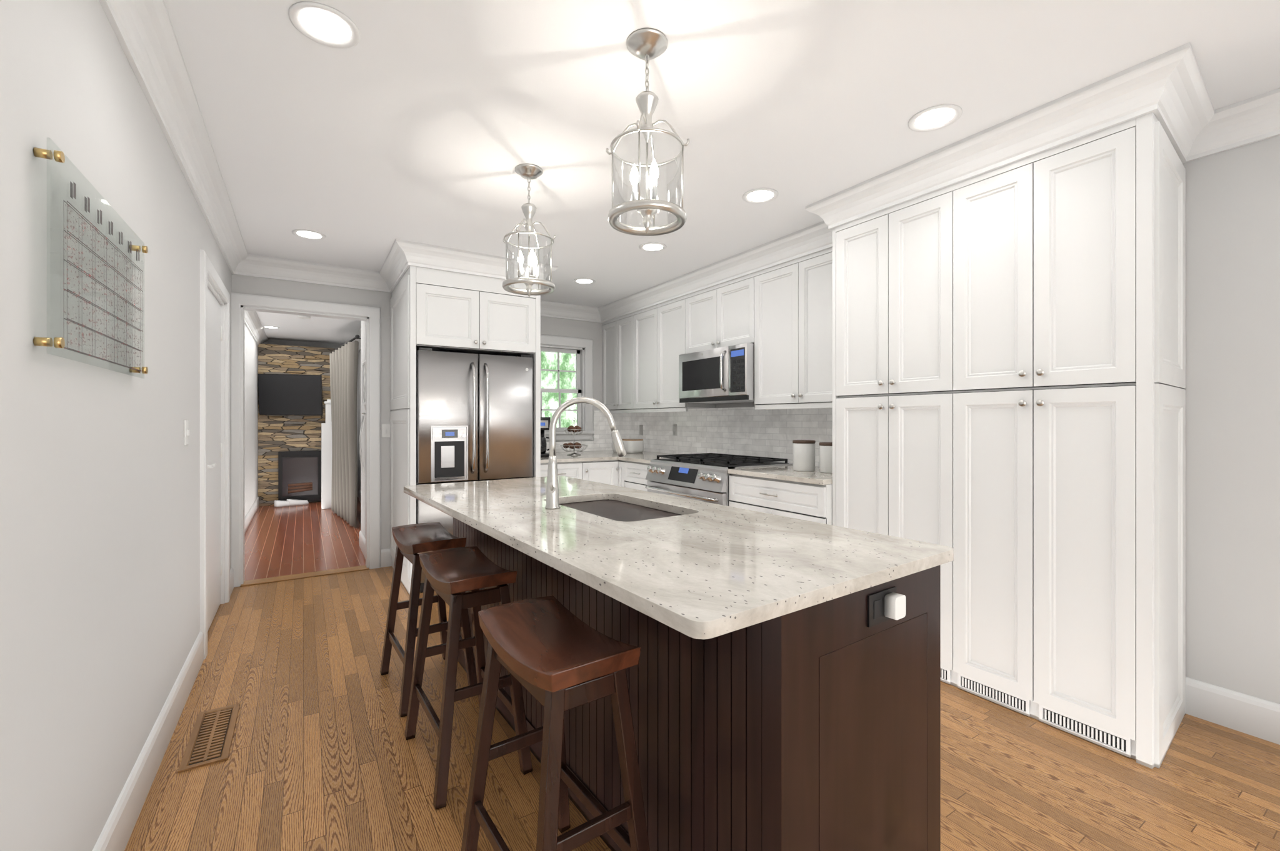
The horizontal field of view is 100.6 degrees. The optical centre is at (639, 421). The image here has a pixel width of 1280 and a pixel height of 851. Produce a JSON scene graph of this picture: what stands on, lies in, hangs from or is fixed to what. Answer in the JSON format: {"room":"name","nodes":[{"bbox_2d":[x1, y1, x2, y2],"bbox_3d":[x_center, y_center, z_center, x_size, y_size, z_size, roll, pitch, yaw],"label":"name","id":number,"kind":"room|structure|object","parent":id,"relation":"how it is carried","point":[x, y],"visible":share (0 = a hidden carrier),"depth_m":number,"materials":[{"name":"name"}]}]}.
{"room":"kitchen","nodes":[
{"label":"kitchen","id":0,"kind":"room"},
{"bbox_2d":[0,0,231,850],"bbox_3d":[-1.107,0.000,0.784,0.120,2.500,7.550,0,0,-32],"label":"wall","id":1,"kind":"structure","parent":0,"point":[100,481],"depth_m":1.29,"materials":[{"name":"grey paint"}]},
{"bbox_2d":[33,147,148,373],"bbox_3d":[-1.383,-0.350,1.370,0.039,0.430,0.745,0,0,-32],"label":"wall calendar","id":2,"kind":"object","parent":1,"relation":"attached to","point":[59,156],"visible":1,"depth_m":1.28,"materials":[{"name":"plastic"}]},
{"bbox_2d":[184,420,189,445],"bbox_3d":[-2.091,0.052,2.414,0.062,0.113,0.025,0,0,-2],"label":"switch plates","id":3,"kind":"object","parent":1,"relation":"attached to","point":[186,422],"depth_m":2.42,"materials":[{"name":"white plastic"}]},
{"bbox_2d":[207,286,222,631],"bbox_3d":[-2.607,0.225,3.246,0.094,2.035,0.920,0,0,-32],"label":"door leaf","id":4,"kind":"structure","parent":1,"relation":"in","point":[214,328],"depth_m":3.35,"materials":[{"name":"white wood"}]},
{"bbox_2d":[200,248,380,659],"bbox_3d":[-2.683,0.140,3.700,0.870,2.220,1.826,0,0,2],"label":"door frame","id":5,"kind":"structure","parent":1,"relation":"attached to","point":[209,277],"depth_m":4.01,"materials":[{"name":"white wood"}]},
{"bbox_2d":[244,320,365,538],"bbox_3d":[-3.964,0.000,6.438,1.560,2.500,4.820,0,0,-32],"label":"wall","id":6,"kind":"structure","parent":0,"point":[250,346],"depth_m":6.75,"materials":[{"name":"white paint"}]},
{"bbox_2d":[329,335,361,527],"bbox_3d":[-3.702,0.122,6.785,0.302,2.215,1.804,0,0,-40],"label":"curtain","id":7,"kind":"object","parent":6,"relation":"attached to","point":[344,360],"visible":1,"depth_m":6.42,"materials":[{"name":"fabric"}]},
{"bbox_2d":[359,413,365,475],"bbox_3d":[-2.527,0.207,4.851,0.047,0.566,0.280,0,0,-32],"label":"door handle","id":8,"kind":"object","parent":6,"relation":"hanging from","point":[362,425],"visible":0.89,"depth_m":4.85,"materials":[{"name":"silver metal"}]},
{"bbox_2d":[362,360,365,405],"bbox_3d":[-2.514,-0.350,4.859,0.018,0.400,0.340,0,0,-32],"label":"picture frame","id":9,"kind":"object","parent":6,"relation":"attached to","point":[364,363],"visible":0.63,"depth_m":4.94,"materials":[{"name":"white"}]},
{"bbox_2d":[381,424,389,437],"bbox_3d":[-2.180,0.083,4.493,0.062,0.108,0.146,0,0,-2],"label":"switch plates","id":10,"kind":"object","parent":6,"relation":"attached to","point":[385,430],"depth_m":4.56,"materials":[{"name":"white plastic"}]},
{"bbox_2d":[92,490,1279,850],"bbox_3d":[-0.794,1.174,3.718,3.760,0.152,11.930,0,0,-32],"label":"baseboard","id":11,"kind":"structure","parent":6,"relation":"attached to","point":[1254,716],"depth_m":2.10,"materials":[{"name":"white wood"}]},
{"bbox_2d":[98,0,1279,353],"bbox_3d":[-0.880,-1.180,3.853,3.760,0.140,12.250,0,0,-32],"label":"crown molding","id":12,"kind":"structure","parent":6,"relation":"attached to","point":[1170,85],"depth_m":2.29,"materials":[{"name":"white wood"}]},
{"bbox_2d":[231,273,391,549],"bbox_3d":[-2.774,0.000,4.357,1.340,2.500,0.270,0,0,-32],"label":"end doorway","id":13,"kind":"structure","parent":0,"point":[240,284],"depth_m":4.51,"materials":[{"name":"grey paint"}]},
{"bbox_2d":[540,316,601,452],"bbox_3d":[-1.198,0.000,5.587,2.680,2.500,0.120,0,0,-32],"label":"wall","id":14,"kind":"structure","parent":0,"point":[549,326],"depth_m":5.89,"materials":[{"name":"grey paint"}]},
{"bbox_2d":[540,334,594,441],"bbox_3d":[-0.958,-0.350,5.713,0.970,1.130,0.165,0,0,-32],"label":"kitchen window","id":15,"kind":"structure","parent":14,"relation":"in","point":[582,348],"depth_m":5.87,"materials":[{"name":"white wood"}]},
{"bbox_2d":[540,450,832,484],"bbox_3d":[0.086,0.349,4.373,1.566,0.030,3.302,0,0,-32],"label":"countertop","id":16,"kind":"structure","parent":0,"point":[780,472],"depth_m":3.76,"materials":[{"name":"white stone"}]},
{"bbox_2d":[124,496,1279,850],"bbox_3d":[-0.880,1.298,3.853,4.000,0.104,12.490,0,0,-32],"label":"floor","id":17,"kind":"structure","parent":0,"point":[320,758],"depth_m":1.93,"materials":[{"name":"brown wood"}]},
{"bbox_2d":[178,703,239,773],"bbox_3d":[-1.701,1.246,2.113,0.140,0.007,0.450,0,0,-32],"label":"floor vent","id":18,"kind":"object","parent":17,"relation":"in","point":[210,741],"visible":1,"depth_m":2.08,"materials":[{"name":"brown wood"}]},
{"bbox_2d":[273,498,308,507],"bbox_3d":[-5.134,1.195,7.824,0.123,0.100,0.432,0,0,45],"label":"blanket","id":19,"kind":"object","parent":17,"relation":"on","point":[289,502],"visible":1,"depth_m":7.78,"materials":[{"name":"white fabric"}]},
{"bbox_2d":[258,343,334,506],"bbox_3d":[-5.246,0.056,8.145,0.977,2.381,0.318,0,0,-32],"label":"stone accent wall","id":20,"kind":"structure","parent":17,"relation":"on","point":[276,433],"depth_m":7.94,"materials":[{"name":"brown stone"}]},
{"bbox_2d":[257,373,323,414],"bbox_3d":[-5.151,-0.390,7.844,0.800,0.600,0.130,0,0,-20],"label":"screen","id":21,"kind":"object","parent":20,"relation":"attached to","point":[279,394],"visible":1,"depth_m":7.82,"materials":[{"name":"black"}]},
{"bbox_2d":[278,450,321,501],"bbox_3d":[-5.118,0.835,8.005,0.550,0.770,0.046,0,0,-32],"label":"fireplace insert","id":22,"kind":"object","parent":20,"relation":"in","point":[299,472],"depth_m":8.00,"materials":[{"name":"black metal"}]},
{"bbox_2d":[240,565,369,586],"bbox_3d":[-2.683,1.245,4.296,0.870,0.010,0.130,0,0,-32],"label":"trim","id":23,"kind":"structure","parent":17,"relation":"on","point":[284,578],"depth_m":4.26,"materials":[{"name":"brown wood"}]},
{"bbox_2d":[321,399,331,509],"bbox_3d":[-4.600,0.468,7.870,0.220,1.556,0.780,0,0,-32],"label":"newel post","id":24,"kind":"object","parent":17,"relation":"on","point":[326,428],"visible":0.59,"depth_m":7.52,"materials":[{"name":"white wood"}]},
{"bbox_2d":[380,522,476,717],"bbox_3d":[-1.013,0.889,2.531,0.333,0.727,0.489,0,0,-35],"label":"stool","id":25,"kind":"object","parent":17,"relation":"on","point":[410,540],"visible":0.79,"depth_m":2.42,"materials":[{"name":"brown wood"}]},
{"bbox_2d":[390,265,540,595],"bbox_3d":[-1.548,0.055,4.555,0.997,2.390,1.244,0,0,-32],"label":"cabinet","id":26,"kind":"object","parent":17,"relation":"on","point":[440,310],"visible":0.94,"depth_m":4.06,"materials":[{"name":"white wood"}]},
{"bbox_2d":[404,546,532,809],"bbox_3d":[-0.657,0.889,1.999,0.333,0.727,0.489,0,0,-35],"label":"stool","id":27,"kind":"object","parent":17,"relation":"on","point":[449,572],"visible":0.98,"depth_m":1.88,"materials":[{"name":"brown wood"}]},
{"bbox_2d":[416,347,533,593],"bbox_3d":[-1.445,0.358,4.405,0.878,1.785,0.912,0,0,-32],"label":"fridge","id":28,"kind":"object","parent":17,"relation":"on","point":[474,412],"depth_m":4.03,"materials":[{"name":"silver metal"}]},
{"bbox_2d":[460,595,649,850],"bbox_3d":[-0.224,0.889,1.362,0.333,0.727,0.489,0,0,-36],"label":"stool","id":29,"kind":"object","parent":17,"relation":"on","point":[565,664],"visible":1,"depth_m":1.26,"materials":[{"name":"brown wood"}]},
{"bbox_2d":[540,460,832,525],"bbox_3d":[0.087,0.807,4.372,1.566,0.885,3.304,0,0,-32],"label":"base cabinet","id":30,"kind":"object","parent":17,"relation":"on","point":[812,502],"visible":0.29,"depth_m":3.51,"materials":[{"name":"white wood"}]},
{"bbox_2d":[540,417,550,457],"bbox_3d":[-0.950,0.148,5.002,0.212,0.370,0.234,0,0,-32],"label":"coffee maker","id":31,"kind":"object","parent":30,"relation":"on","point":[545,422],"visible":0.37,"depth_m":4.92,"materials":[{"name":"black plastic"}]},
{"bbox_2d":[560,417,588,455],"bbox_3d":[-0.651,0.147,5.247,0.276,0.373,0.276,0,0,-32],"label":"fruit basket","id":32,"kind":"object","parent":30,"relation":"on","point":[575,429],"visible":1,"depth_m":5.20,"materials":[{"name":"silver metal"}]},
{"bbox_2d":[612,438,643,453],"bbox_3d":[-0.128,0.263,5.673,0.210,0.140,0.340,0,0,-40],"label":"breadbox","id":33,"kind":"object","parent":30,"relation":"on","point":[631,445],"visible":0.8,"depth_m":5.54,"materials":[{"name":"white ceramic"}]},
{"bbox_2d":[792,440,815,471],"bbox_3d":[1.109,0.231,3.592,0.148,0.204,0.148,0,0,-32],"label":"canister","id":34,"kind":"object","parent":30,"relation":"on","point":[804,450],"visible":1,"depth_m":3.53,"materials":[{"name":"white ceramic"}]},
{"bbox_2d":[819,442,832,473],"bbox_3d":[1.239,0.236,3.462,0.136,0.194,0.136,0,0,-32],"label":"canister","id":35,"kind":"object","parent":30,"relation":"on","point":[825,449],"visible":0.6,"depth_m":3.41,"materials":[{"name":"white ceramic"}]},
{"bbox_2d":[453,500,940,850],"bbox_3d":[-0.097,0.807,2.120,0.644,0.885,2.254,0,0,-35],"label":"kitchen island","id":36,"kind":"object","parent":17,"relation":"on","point":[817,727],"visible":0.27,"depth_m":1.24,"materials":[{"name":"brown wood"}]},
{"bbox_2d":[403,476,953,639],"bbox_3d":[-0.193,0.349,2.065,1.020,0.030,2.321,0,0,-32],"label":"countertop","id":37,"kind":"structure","parent":36,"relation":"on","point":[710,570],"depth_m":1.37,"materials":[{"name":"white stone"}]},
{"bbox_2d":[545,396,626,509],"bbox_3d":[-0.216,0.120,2.052,0.312,0.427,0.134,0,0,-26],"label":"faucet","id":38,"kind":"object","parent":37,"relation":"on","point":[552,488],"visible":1,"depth_m":2.03,"materials":[{"name":"silver metal"}]},
{"bbox_2d":[645,453,793,506],"bbox_3d":[0.595,0.770,4.273,0.786,0.960,0.970,0,0,-32],"label":"range","id":39,"kind":"object","parent":17,"relation":"on","point":[704,477],"visible":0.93,"depth_m":4.05,"materials":[{"name":"silver metal"}]},
{"bbox_2d":[832,111,1185,769],"bbox_3d":[1.729,0.055,2.639,0.649,2.390,1.378,0,0,-32],"label":"pantry cabinet","id":40,"kind":"object","parent":17,"relation":"on","point":[1009,341],"visible":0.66,"depth_m":2.22,"materials":[{"name":"white wood"}]},
{"bbox_2d":[163,0,1279,344],"bbox_3d":[-0.880,-1.300,3.853,4.000,0.100,12.490,0,0,-32],"label":"ceiling","id":41,"kind":"structure","parent":0,"point":[419,130],"depth_m":2.05,"materials":[{"name":"white paint"}]},
{"bbox_2d":[297,315,310,319],"bbox_3d":[-3.976,-1.232,6.289,0.130,0.034,0.130,0,0,-32],"label":"smoke detector","id":42,"kind":"object","parent":41,"relation":"attached to","point":[300,317],"visible":0.91,"depth_m":6.25,"materials":[{"name":"white plastic"}]},
{"bbox_2d":[291,229,326,239],"bbox_3d":[-2.206,-1.246,3.545,0.194,0.007,0.210,0,0,-37],"label":"recessed light","id":43,"kind":"object","parent":41,"relation":"in","point":[307,234],"depth_m":3.56,"materials":[{"name":"white plastic"}]},
{"bbox_2d":[288,1,360,48],"bbox_3d":[-0.990,-1.246,1.672,0.195,0.007,0.201,0,0,-37],"label":"recessed light","id":44,"kind":"object","parent":41,"relation":"in","point":[324,25],"depth_m":1.67,"materials":[{"name":"white plastic"}]},
{"bbox_2d":[501,163,555,296],"bbox_3d":[-0.553,-0.935,2.645,0.260,0.630,0.260,0,0,-32],"label":"pendant light","id":45,"kind":"object","parent":41,"relation":"hanging from","point":[529,172],"visible":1,"depth_m":2.64,"materials":[{"name":"silver metal"}]},
{"bbox_2d":[605,27,689,236],"bbox_3d":[0.024,-0.935,1.756,0.260,0.630,0.260,0,0,-32],"label":"pendant light","id":46,"kind":"object","parent":41,"relation":"hanging from","point":[648,44],"visible":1,"depth_m":1.75,"materials":[{"name":"silver metal"}]},
{"bbox_2d":[639,242,666,251],"bbox_3d":[0.091,-1.246,3.798,0.200,0.007,0.202,0,0,-37],"label":"recessed light","id":47,"kind":"object","parent":41,"relation":"in","point":[649,247],"depth_m":3.81,"materials":[{"name":"white plastic"}]},
{"bbox_2d":[742,188,778,203],"bbox_3d":[0.664,-1.246,2.933,0.200,0.007,0.198,0,0,-37],"label":"recessed light","id":48,"kind":"object","parent":41,"relation":"in","point":[759,195],"depth_m":2.94,"materials":[{"name":"white plastic"}]},
{"bbox_2d":[908,104,962,131],"bbox_3d":[1.211,-1.246,2.183,0.201,0.007,0.197,0,0,-37],"label":"recessed light","id":49,"kind":"object","parent":41,"relation":"in","point":[936,117],"depth_m":2.19,"materials":[{"name":"white plastic"}]},
{"bbox_2d":[646,135,1279,704],"bbox_3d":[2.009,0.000,2.920,0.120,2.500,7.820,0,0,-32],"label":"wall","id":50,"kind":"structure","parent":0,"point":[1232,389],"depth_m":2.17,"materials":[{"name":"grey paint"}]},
{"bbox_2d":[545,406,832,466],"bbox_3d":[0.086,0.107,4.373,1.565,0.452,3.301,0,0,-32],"label":"backsplash","id":51,"kind":"structure","parent":50,"relation":"attached to","point":[742,431],"depth_m":4.81,"materials":[{"name":"tile"}]},
{"bbox_2d":[601,247,832,413],"bbox_3d":[0.589,-0.613,4.693,0.374,1.055,3.304,0,0,-32],"label":"upper cabinet","id":52,"kind":"object","parent":50,"relation":"attached to","point":[785,310],"visible":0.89,"depth_m":4.06,"materials":[{"name":"white wood"}]},
{"bbox_2d":[678,343,754,403],"bbox_3d":[0.720,-0.371,4.394,0.474,0.422,0.844,0,0,-32],"label":"microwave","id":53,"kind":"object","parent":52,"relation":"attached to","point":[724,375],"visible":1,"depth_m":4.21,"materials":[{"name":"silver metal"}]},
{"label":"outside","id":54,"kind":"structure","parent":0,"visible":0},
{"bbox_2d":[541,351,576,427],"bbox_3d":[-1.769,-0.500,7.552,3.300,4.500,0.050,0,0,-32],"label":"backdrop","id":55,"kind":"structure","parent":54,"point":[550,400],"depth_m":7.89,"materials":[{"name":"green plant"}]}
]}

